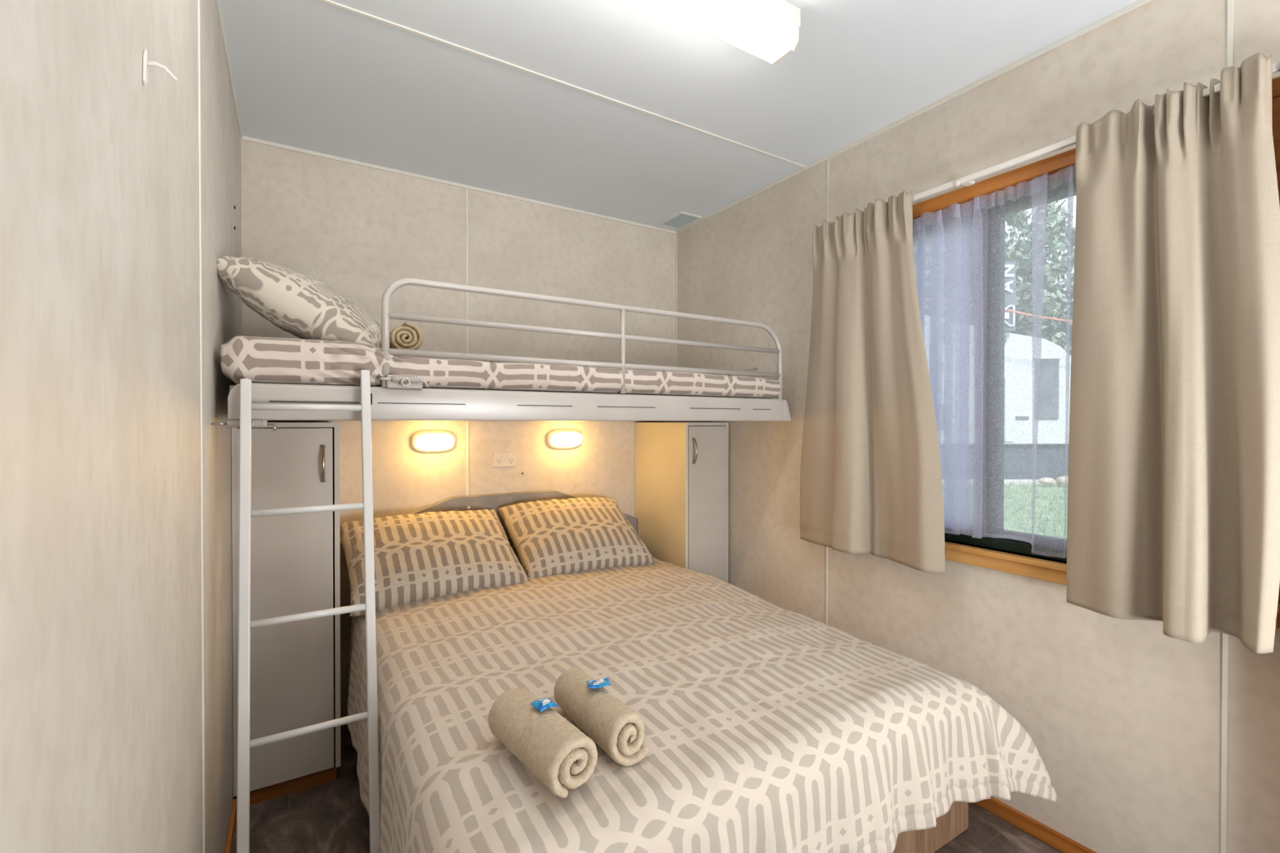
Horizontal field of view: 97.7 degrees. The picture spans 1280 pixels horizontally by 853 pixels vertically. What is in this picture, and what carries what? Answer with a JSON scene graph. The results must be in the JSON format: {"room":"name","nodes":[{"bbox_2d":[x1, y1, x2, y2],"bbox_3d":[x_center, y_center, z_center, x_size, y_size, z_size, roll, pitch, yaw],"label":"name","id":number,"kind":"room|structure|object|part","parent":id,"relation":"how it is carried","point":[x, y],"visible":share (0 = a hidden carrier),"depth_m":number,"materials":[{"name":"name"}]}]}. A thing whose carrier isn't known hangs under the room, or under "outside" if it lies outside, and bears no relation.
{"room":"cabin bedroom","nodes":[
{"label":"cabin bedroom","id":0,"kind":"room"},
{"bbox_2d":[0,0,241,852],"bbox_3d":[-0.493,0.067,0.383,0.100,2.363,4.170,0,1,-32],"label":"wall","id":1,"kind":"structure","parent":0,"point":[101,727],"depth_m":0.61,"materials":[{"name":"beige paint"}]},
{"bbox_2d":[142,48,177,85],"bbox_3d":[-0.645,-0.478,0.752,0.035,0.050,0.016,0,1,-32],"label":"wall hook","id":2,"kind":"object","parent":1,"relation":"attached to","point":[145,63],"visible":1,"depth_m":0.74,"materials":[{"name":"white plastic"}]},
{"bbox_3d":[-0.658,-0.478,0.744,0.004,0.050,0.016,0,1,-32],"label":"plate","id":3,"kind":"part","parent":2,"relation":"part of","materials":[{"name":"white plastic"}]},
{"bbox_2d":[197,0,204,852],"bbox_3d":[-0.935,0.066,1.193,0.003,2.351,0.012,0,1,-32],"label":"trim","id":4,"kind":"structure","parent":1,"relation":"attached to","point":[198,1],"depth_m":1.19,"materials":[{"name":"white plastic"}]},
{"bbox_2d":[215,0,242,137],"bbox_3d":[-0.446,-1.109,0.399,0.006,0.012,4.162,0,1,-32],"label":"trim","id":5,"kind":"structure","parent":1,"relation":"attached to","point":[218,6],"depth_m":1.71,"materials":[{"name":"beige plastic"}]},
{"bbox_2d":[224,798,236,852],"bbox_3d":[-0.319,1.224,0.218,0.012,0.050,3.690,0,1,-32],"label":"baseboard","id":6,"kind":"structure","parent":1,"relation":"attached to","point":[230,837],"depth_m":1.66,"materials":[{"name":"brown wood"}]},
{"bbox_2d":[233,205,235,230],"bbox_3d":[-1.378,-0.710,1.902,0.004,0.080,0.012,0,1,-32],"label":"wall latch","id":7,"kind":"structure","parent":1,"relation":"attached to","point":[234,207],"depth_m":1.90,"materials":[{"name":"silver metal"}]},
{"bbox_2d":[240,139,675,717],"bbox_3d":[-0.696,0.048,2.770,2.273,2.363,0.100,0,1,-32],"label":"wall","id":8,"kind":"structure","parent":0,"point":[358,230],"depth_m":2.62,"materials":[{"name":"beige paint"}]},
{"bbox_2d":[410,430,455,452],"bbox_3d":[-0.924,0.069,2.522,0.196,0.100,0.080,0,1,-32],"label":"wall lamp","id":9,"kind":"object","parent":8,"relation":"attached to","point":[433,441],"visible":1,"depth_m":2.50,"materials":[{"name":"white plastic"}]},
{"bbox_2d":[416,434,453,449],"bbox_3d":[-0.916,0.069,2.510,0.160,0.072,0.050,0,1,-32],"label":"diffuser","id":10,"kind":"object","parent":9,"relation":"attached to","point":[424,442],"depth_m":2.49,"materials":[{"name":"white plastic"}]},
{"bbox_2d":[240,135,675,234],"bbox_3d":[-0.667,-1.126,2.715,2.073,0.014,0.008,0,1,-32],"label":"trim","id":11,"kind":"structure","parent":8,"relation":"attached to","point":[244,138],"depth_m":2.55,"materials":[{"name":"beige plastic"}]},
{"bbox_2d":[466,188,468,496],"bbox_3d":[-0.814,0.056,2.636,0.010,2.349,0.003,0,1,-32],"label":"trim","id":12,"kind":"structure","parent":8,"relation":"attached to","point":[467,293],"depth_m":2.63,"materials":[{"name":"beige plastic"}]},
{"bbox_2d":[339,490,636,637],"bbox_3d":[-0.651,0.604,2.721,1.476,0.553,0.034,0,1,-32],"label":"headboard","id":13,"kind":"object","parent":8,"relation":"attached to","point":[495,501],"visible":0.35,"depth_m":2.63,"materials":[{"name":"fabric"}]},
{"bbox_2d":[211,277,791,431],"bbox_3d":[-0.401,-0.214,2.293,2.074,0.436,0.988,0,1,-32],"label":"bunk bed","id":14,"kind":"object","parent":8,"relation":"attached to","point":[399,397],"visible":0.85,"depth_m":1.75,"materials":[{"name":"grey paint"}]},
{"bbox_3d":[-0.929,0.000,1.412,0.021,0.022,0.016,0,1,-32],"label":"bolt lever","id":15,"kind":"part","parent":14,"relation":"part of","materials":[{"name":"silver metal"}]},
{"bbox_3d":[-0.681,-0.070,2.691,1.918,0.089,0.018,0,1,-32],"label":"rail","id":16,"kind":"part","parent":14,"relation":"part of","materials":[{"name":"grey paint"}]},
{"bbox_2d":[220,335,783,398],"bbox_3d":[-0.440,-0.179,2.262,1.948,0.137,0.920,0,1,-32],"label":"mattress","id":17,"kind":"object","parent":14,"relation":"on","point":[264,360],"visible":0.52,"depth_m":1.66,"materials":[{"name":"beige fabric"}]},
{"bbox_2d":[216,255,381,347],"bbox_3d":[-1.042,-0.363,1.822,0.392,0.328,0.660,0,0,-20],"label":"pillow","id":18,"kind":"object","parent":17,"relation":"on","point":[295,302],"visible":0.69,"depth_m":1.56,"materials":[{"name":"beige fabric"}]},
{"bbox_2d":[389,321,422,350],"bbox_3d":[-0.803,-0.287,1.878,0.100,0.100,0.252,0,1,-32],"label":"rolled towel","id":19,"kind":"object","parent":17,"relation":"on","point":[408,335],"visible":0.8,"depth_m":1.78,"materials":[{"name":"beige fabric"}]},
{"bbox_3d":[-0.193,-0.067,1.910,1.959,0.094,0.050,0,1,-32],"label":"rail","id":20,"kind":"part","parent":14,"relation":"part of","materials":[{"name":"white metal"}]},
{"bbox_3d":[-0.061,-0.268,1.975,0.019,0.303,0.019,0,1,-32],"label":"guard post","id":21,"kind":"part","parent":14,"relation":"part of","materials":[{"name":"white metal"}]},
{"bbox_2d":[493,451,515,466],"bbox_3d":[-0.659,0.160,2.728,0.116,0.072,0.011,0,1,-32],"label":"power socket","id":22,"kind":"object","parent":8,"relation":"attached to","point":[500,459],"visible":1,"depth_m":2.73,"materials":[{"name":"beige plastic"}]},
{"bbox_2d":[546,429,582,448],"bbox_3d":[-0.374,0.066,2.864,0.196,0.100,0.080,0,1,-32],"label":"wall lamp","id":23,"kind":"object","parent":8,"relation":"attached to","point":[559,438],"visible":1,"depth_m":2.84,"materials":[{"name":"white plastic"}]},
{"bbox_2d":[551,432,582,446],"bbox_3d":[-0.366,0.066,2.851,0.160,0.072,0.050,0,1,-32],"label":"diffuser","id":24,"kind":"object","parent":23,"relation":"attached to","point":[558,439],"depth_m":2.83,"materials":[{"name":"white plastic"}]},
{"bbox_2d":[231,716,1062,852],"bbox_3d":[0.430,1.294,0.966,2.273,0.100,4.370,0,1,-32],"label":"floor","id":25,"kind":"structure","parent":0,"point":[331,817],"depth_m":1.73,"materials":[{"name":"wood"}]},
{"bbox_2d":[231,422,341,805],"bbox_3d":[-1.285,0.610,2.047,0.303,1.250,0.511,0,1,-32],"label":"cabinet","id":26,"kind":"object","parent":25,"relation":"on","point":[295,566],"visible":0.8,"depth_m":1.86,"materials":[{"name":"grey laminate"}]},
{"bbox_3d":[-1.416,0.583,1.986,0.016,1.195,0.476,0,1,-32],"label":"panel","id":27,"kind":"part","parent":26,"relation":"part of","materials":[{"name":"grey laminate"}]},
{"bbox_3d":[-1.417,0.587,2.259,0.271,1.174,0.010,0,1,-32],"label":"panel","id":28,"kind":"part","parent":26,"relation":"part of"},
{"bbox_3d":[-1.292,1.172,2.063,0.271,0.016,0.462,0,1,-32],"label":"panel","id":29,"kind":"part","parent":26,"relation":"part of","materials":[{"name":"grey laminate"}]},
{"bbox_3d":[-1.294,-0.007,2.057,0.271,0.016,0.476,0,1,-32],"label":"panel","id":30,"kind":"part","parent":26,"relation":"part of","materials":[{"name":"grey laminate"}]},
{"bbox_3d":[-1.073,0.127,1.894,0.016,0.127,0.035,0,1,-32],"label":"handle","id":31,"kind":"part","parent":26,"relation":"part of","materials":[{"name":"silver metal"}]},
{"bbox_3d":[-1.172,0.582,2.137,0.016,1.195,0.476,0,1,-32],"label":"panel","id":32,"kind":"part","parent":26,"relation":"part of","materials":[{"name":"grey laminate"}]},
{"bbox_2d":[236,369,380,852],"bbox_3d":[-0.803,0.545,1.364,0.290,1.392,0.273,0,1,-32],"label":"ladder","id":33,"kind":"object","parent":25,"relation":"on","point":[246,513],"visible":1,"depth_m":1.35,"materials":[{"name":"white metal"}]},
{"bbox_2d":[635,422,728,582],"bbox_3d":[0.221,0.603,2.982,0.272,1.250,0.511,0,1,-32],"label":"cabinet","id":34,"kind":"object","parent":25,"relation":"on","point":[682,468],"visible":0.65,"depth_m":2.82,"materials":[{"name":"beige laminate"}]},
{"bbox_3d":[0.103,0.576,2.929,0.016,1.195,0.476,0,1,-32],"label":"panel","id":35,"kind":"part","parent":34,"relation":"part of","materials":[{"name":"beige laminate"}]},
{"bbox_3d":[0.212,-0.014,2.992,0.240,0.016,0.476,0,1,-32],"label":"panel","id":36,"kind":"part","parent":34,"relation":"part of","materials":[{"name":"grey laminate"}]},
{"bbox_3d":[0.270,0.120,2.727,0.016,0.127,0.035,0,1,-32],"label":"handle","id":37,"kind":"part","parent":34,"relation":"part of","materials":[{"name":"silver metal"}]},
{"bbox_3d":[0.340,0.585,2.804,0.249,1.173,0.016,0,1,-32],"label":"door","id":38,"kind":"part","parent":34,"relation":"part of","materials":[{"name":"grey laminate"}]},
{"bbox_3d":[0.321,0.575,3.064,0.016,1.195,0.476,0,1,-32],"label":"panel","id":39,"kind":"part","parent":34,"relation":"part of","materials":[{"name":"beige laminate"}]},
{"bbox_2d":[893,801,968,852],"bbox_3d":[-0.065,0.960,2.042,1.585,0.550,1.725,0,1,-32],"label":"bed","id":40,"kind":"object","parent":25,"relation":"on","point":[954,822],"visible":0.09,"depth_m":1.63,"materials":[{"name":"brown wood"}]},
{"bbox_2d":[346,557,1057,852],"bbox_3d":[-0.004,0.840,1.774,1.593,0.434,1.674,0,1,-32],"label":"quilt","id":41,"kind":"object","parent":40,"relation":"on","point":[769,727],"visible":0.86,"depth_m":1.31,"materials":[{"name":"beige fabric"}]},
{"bbox_2d":[339,509,528,617],"bbox_3d":[-0.836,0.526,2.275,0.661,0.317,0.444,0,1,-34],"label":"pillow","id":42,"kind":"object","parent":41,"relation":"on","point":[427,555],"visible":0.82,"depth_m":2.17,"materials":[{"name":"beige fabric"}]},
{"bbox_2d":[488,688,597,798],"bbox_3d":[-0.193,0.594,1.073,0.105,0.094,0.271,0,1,-39],"label":"rolled towel","id":43,"kind":"object","parent":41,"relation":"on","point":[561,756],"visible":0.99,"depth_m":1.01,"materials":[{"name":"fabric"}]},
{"bbox_2d":[530,697,559,711],"bbox_3d":[-0.185,0.541,1.090,0.036,0.013,0.046,0,1,44],"label":"sachet","id":44,"kind":"object","parent":43,"relation":"on","point":[541,704],"visible":1,"depth_m":1.08,"materials":[{"name":"blue plastic"}]},
{"bbox_2d":[497,497,655,577],"bbox_3d":[-0.301,0.518,2.642,0.620,0.325,0.439,0,1,-31],"label":"pillow","id":45,"kind":"object","parent":41,"relation":"on","point":[572,535],"visible":0.89,"depth_m":2.54,"materials":[{"name":"beige fabric"}]},
{"bbox_2d":[554,666,648,766],"bbox_3d":[-0.089,0.597,1.167,0.088,0.100,0.271,0,1,-33],"label":"rolled towel","id":46,"kind":"object","parent":41,"relation":"on","point":[616,728],"visible":0.98,"depth_m":1.09,"materials":[{"name":"fabric"}]},
{"bbox_2d":[586,677,610,688],"bbox_3d":[-0.087,0.537,1.168,0.046,0.010,0.036,0,0,-12],"label":"sachet","id":47,"kind":"object","parent":46,"relation":"on","point":[604,682],"visible":1,"depth_m":1.16,"materials":[{"name":"blue plastic"}]},
{"bbox_2d":[218,0,1138,231],"bbox_3d":[0.430,-1.159,0.947,2.273,0.080,4.370,0,1,-32],"label":"ceiling","id":48,"kind":"structure","parent":0,"point":[313,75],"depth_m":1.85,"materials":[{"name":"white paint"}]},
{"bbox_2d":[318,0,805,168],"bbox_3d":[-0.157,-1.125,1.891,2.059,0.004,0.012,0,1,-32],"label":"trim","id":49,"kind":"structure","parent":48,"relation":"attached to","point":[328,2],"depth_m":1.78,"materials":[{"name":"white plastic"}]},
{"bbox_2d":[657,211,702,230],"bbox_3d":[0.217,-1.133,3.083,0.140,0.006,0.225,0,1,-32],"label":"ceiling vent","id":50,"kind":"object","parent":48,"relation":"in","point":[696,217],"visible":1,"depth_m":3.08,"materials":[{"name":"white plastic"}]},
{"bbox_2d":[637,0,800,65],"bbox_3d":[-0.116,-1.071,1.235,1.215,0.100,0.122,0,1,-32],"label":"ceiling light","id":51,"kind":"object","parent":48,"relation":"attached to","point":[768,30],"visible":1,"depth_m":1.45,"materials":[{"name":"white plastic"}]},
{"bbox_2d":[676,0,1279,852],"bbox_3d":[1.353,0.058,1.529,0.100,2.363,4.170,0,1,-32],"label":"wall","id":52,"kind":"structure","parent":0,"point":[1122,717],"depth_m":1.71,"materials":[{"name":"beige paint"}]},
{"bbox_2d":[675,233,676,422],"bbox_3d":[0.212,0.051,3.269,0.005,2.349,0.008,0,1,-32],"label":"trim","id":53,"kind":"structure","parent":52,"relation":"attached to","point":[676,233],"depth_m":3.26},
{"bbox_2d":[826,159,828,625],"bbox_3d":[0.785,0.059,2.346,0.003,2.349,0.008,0,1,-32],"label":"trim","id":54,"kind":"structure","parent":52,"relation":"attached to","point":[828,159],"depth_m":2.35,"materials":[{"name":"white plastic"}]},
{"bbox_2d":[675,0,1152,233],"bbox_3d":[1.310,-1.116,1.488,0.008,0.014,4.162,0,1,-32],"label":"trim","id":55,"kind":"structure","parent":52,"relation":"attached to","point":[1140,2],"depth_m":1.88,"materials":[{"name":"beige plastic"}]},
{"bbox_2d":[973,796,1096,852],"bbox_3d":[1.431,1.217,1.304,0.014,0.048,3.690,0,1,-32],"label":"baseboard","id":56,"kind":"structure","parent":52,"relation":"attached to","point":[1037,829],"depth_m":1.69,"materials":[{"name":"brown wood"}]},
{"bbox_2d":[911,61,1279,629],"bbox_3d":[1.133,-0.178,1.813,0.174,1.266,1.312,0,1,-32],"label":"window","id":57,"kind":"structure","parent":52,"relation":"in","point":[1033,567],"depth_m":1.79,"materials":[{"name":"brown wood"}]},
{"bbox_2d":[800,190,945,574],"bbox_3d":[0.831,-0.174,2.092,0.085,1.309,0.641,0,1,-32],"label":"curtain","id":58,"kind":"object","parent":57,"relation":"hanging from","point":[871,481],"visible":1,"depth_m":2.08,"materials":[{"name":"fabric"}]},
{"bbox_2d":[912,164,1075,558],"bbox_3d":[1.147,-0.184,1.749,0.023,1.135,1.019,0,1,-32],"label":"sheer curtain","id":59,"kind":"object","parent":57,"relation":"hanging from","point":[950,247],"visible":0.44,"depth_m":1.82,"materials":[{"name":"white fabric"}]},
{"bbox_3d":[1.218,-0.186,1.755,0.040,1.098,0.956,0,1,-32],"label":"frame","id":60,"kind":"part","parent":57,"relation":"part of","materials":[{"name":"grey metal"}]},
{"bbox_3d":[1.090,-0.796,1.782,0.074,0.030,1.312,0,1,-32],"label":"curtain rail","id":61,"kind":"part","parent":57,"relation":"part of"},
{"bbox_3d":[1.175,0.407,1.733,0.070,0.018,1.090,0,1,-32],"label":"sill","id":62,"kind":"part","parent":57,"relation":"part of","materials":[{"name":"brown wood"}]},
{"bbox_2d":[1066,53,1279,653],"bbox_3d":[1.270,-0.165,1.359,0.131,1.311,0.403,0,1,-32],"label":"curtain","id":63,"kind":"object","parent":57,"relation":"hanging from","point":[1173,510],"visible":1,"depth_m":1.32,"materials":[{"name":"fabric"}]},
{"bbox_2d":[1220,0,1233,852],"bbox_3d":[1.408,0.066,1.342,0.004,2.349,0.010,0,1,-32],"label":"trim","id":64,"kind":"structure","parent":52,"relation":"attached to","point":[1230,2],"depth_m":1.34,"materials":[{"name":"beige"}]},
{"bbox_2d":[1004,309,1072,322],"bbox_3d":[8.120,-0.847,12.298,6.163,4.308,0.058,0,0,0],"label":"rope","id":65,"kind":"object","parent":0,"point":[1013,311],"visible":0.16,"depth_m":12.27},
{"label":"outside","id":66,"kind":"structure","parent":0,"visible":0},
{"bbox_2d":[1003,479,1067,538],"bbox_3d":[17.119,1.162,31.235,57.974,0.051,85.000,0,1,-32],"label":"lawn","id":67,"kind":"structure","parent":66,"point":[1017,486],"depth_m":8.98,"materials":[{"name":"green plant"}]},
{"bbox_2d":[1004,261,1016,330],"bbox_3d":[8.466,-1.321,13.012,0.562,5.246,0.097,0,0,1],"label":"banner","id":68,"kind":"object","parent":67,"relation":"on","point":[1006,262],"visible":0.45,"depth_m":13.01,"materials":[{"name":"fabric"}]},
{"bbox_2d":[1004,479,1056,484],"bbox_3d":[6.643,1.280,12.614,5.300,0.150,0.300,0,0,0],"label":"kerb","id":69,"kind":"object","parent":67,"relation":"on","point":[1012,480],"visible":0.02,"depth_m":12.46,"materials":[{"name":"concrete"}]},
{"bbox_2d":[1004,332,1071,479],"bbox_3d":[8.072,-0.794,14.274,6.294,4.173,2.250,0,0,0],"label":"caravan","id":70,"kind":"object","parent":67,"relation":"on","point":[1052,359],"visible":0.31,"depth_m":13.20,"materials":[{"name":"metal"}]},
{"bbox_3d":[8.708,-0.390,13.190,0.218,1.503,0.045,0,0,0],"label":"door","id":71,"kind":"part","parent":70,"relation":"part of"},
{"bbox_2d":[1004,199,1075,355],"bbox_3d":[13.828,-4.691,21.904,6.260,11.861,6.525,0,1,-32],"label":"tree","id":72,"kind":"object","parent":67,"relation":"on","point":[1020,217],"visible":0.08,"depth_m":19.93,"materials":[{"name":"green plant"}]},
{"bbox_2d":[1015,272,1074,351],"bbox_3d":[19.410,-2.966,24.487,6.616,8.379,6.482,0,1,-32],"label":"tree","id":73,"kind":"object","parent":67,"relation":"on","point":[1065,288],"visible":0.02,"depth_m":24.25,"materials":[{"name":"green plant"}]},
{"bbox_2d":[1038,477,1054,484],"bbox_3d":[8.817,1.184,12.122,0.305,0.165,0.303,0,1,-32],"label":"rock","id":74,"kind":"object","parent":67,"relation":"on","point":[1045,478],"visible":0.64,"depth_m":12.03,"materials":[{"name":"grey stone"}]},
{"bbox_2d":[1056,475,1067,487],"bbox_3d":[9.214,1.192,12.109,0.380,0.230,0.373,0,1,-32],"label":"rock","id":75,"kind":"object","parent":67,"relation":"on","point":[1057,481],"visible":0.28,"depth_m":12.04,"materials":[{"name":"grey stone"}]}
]}

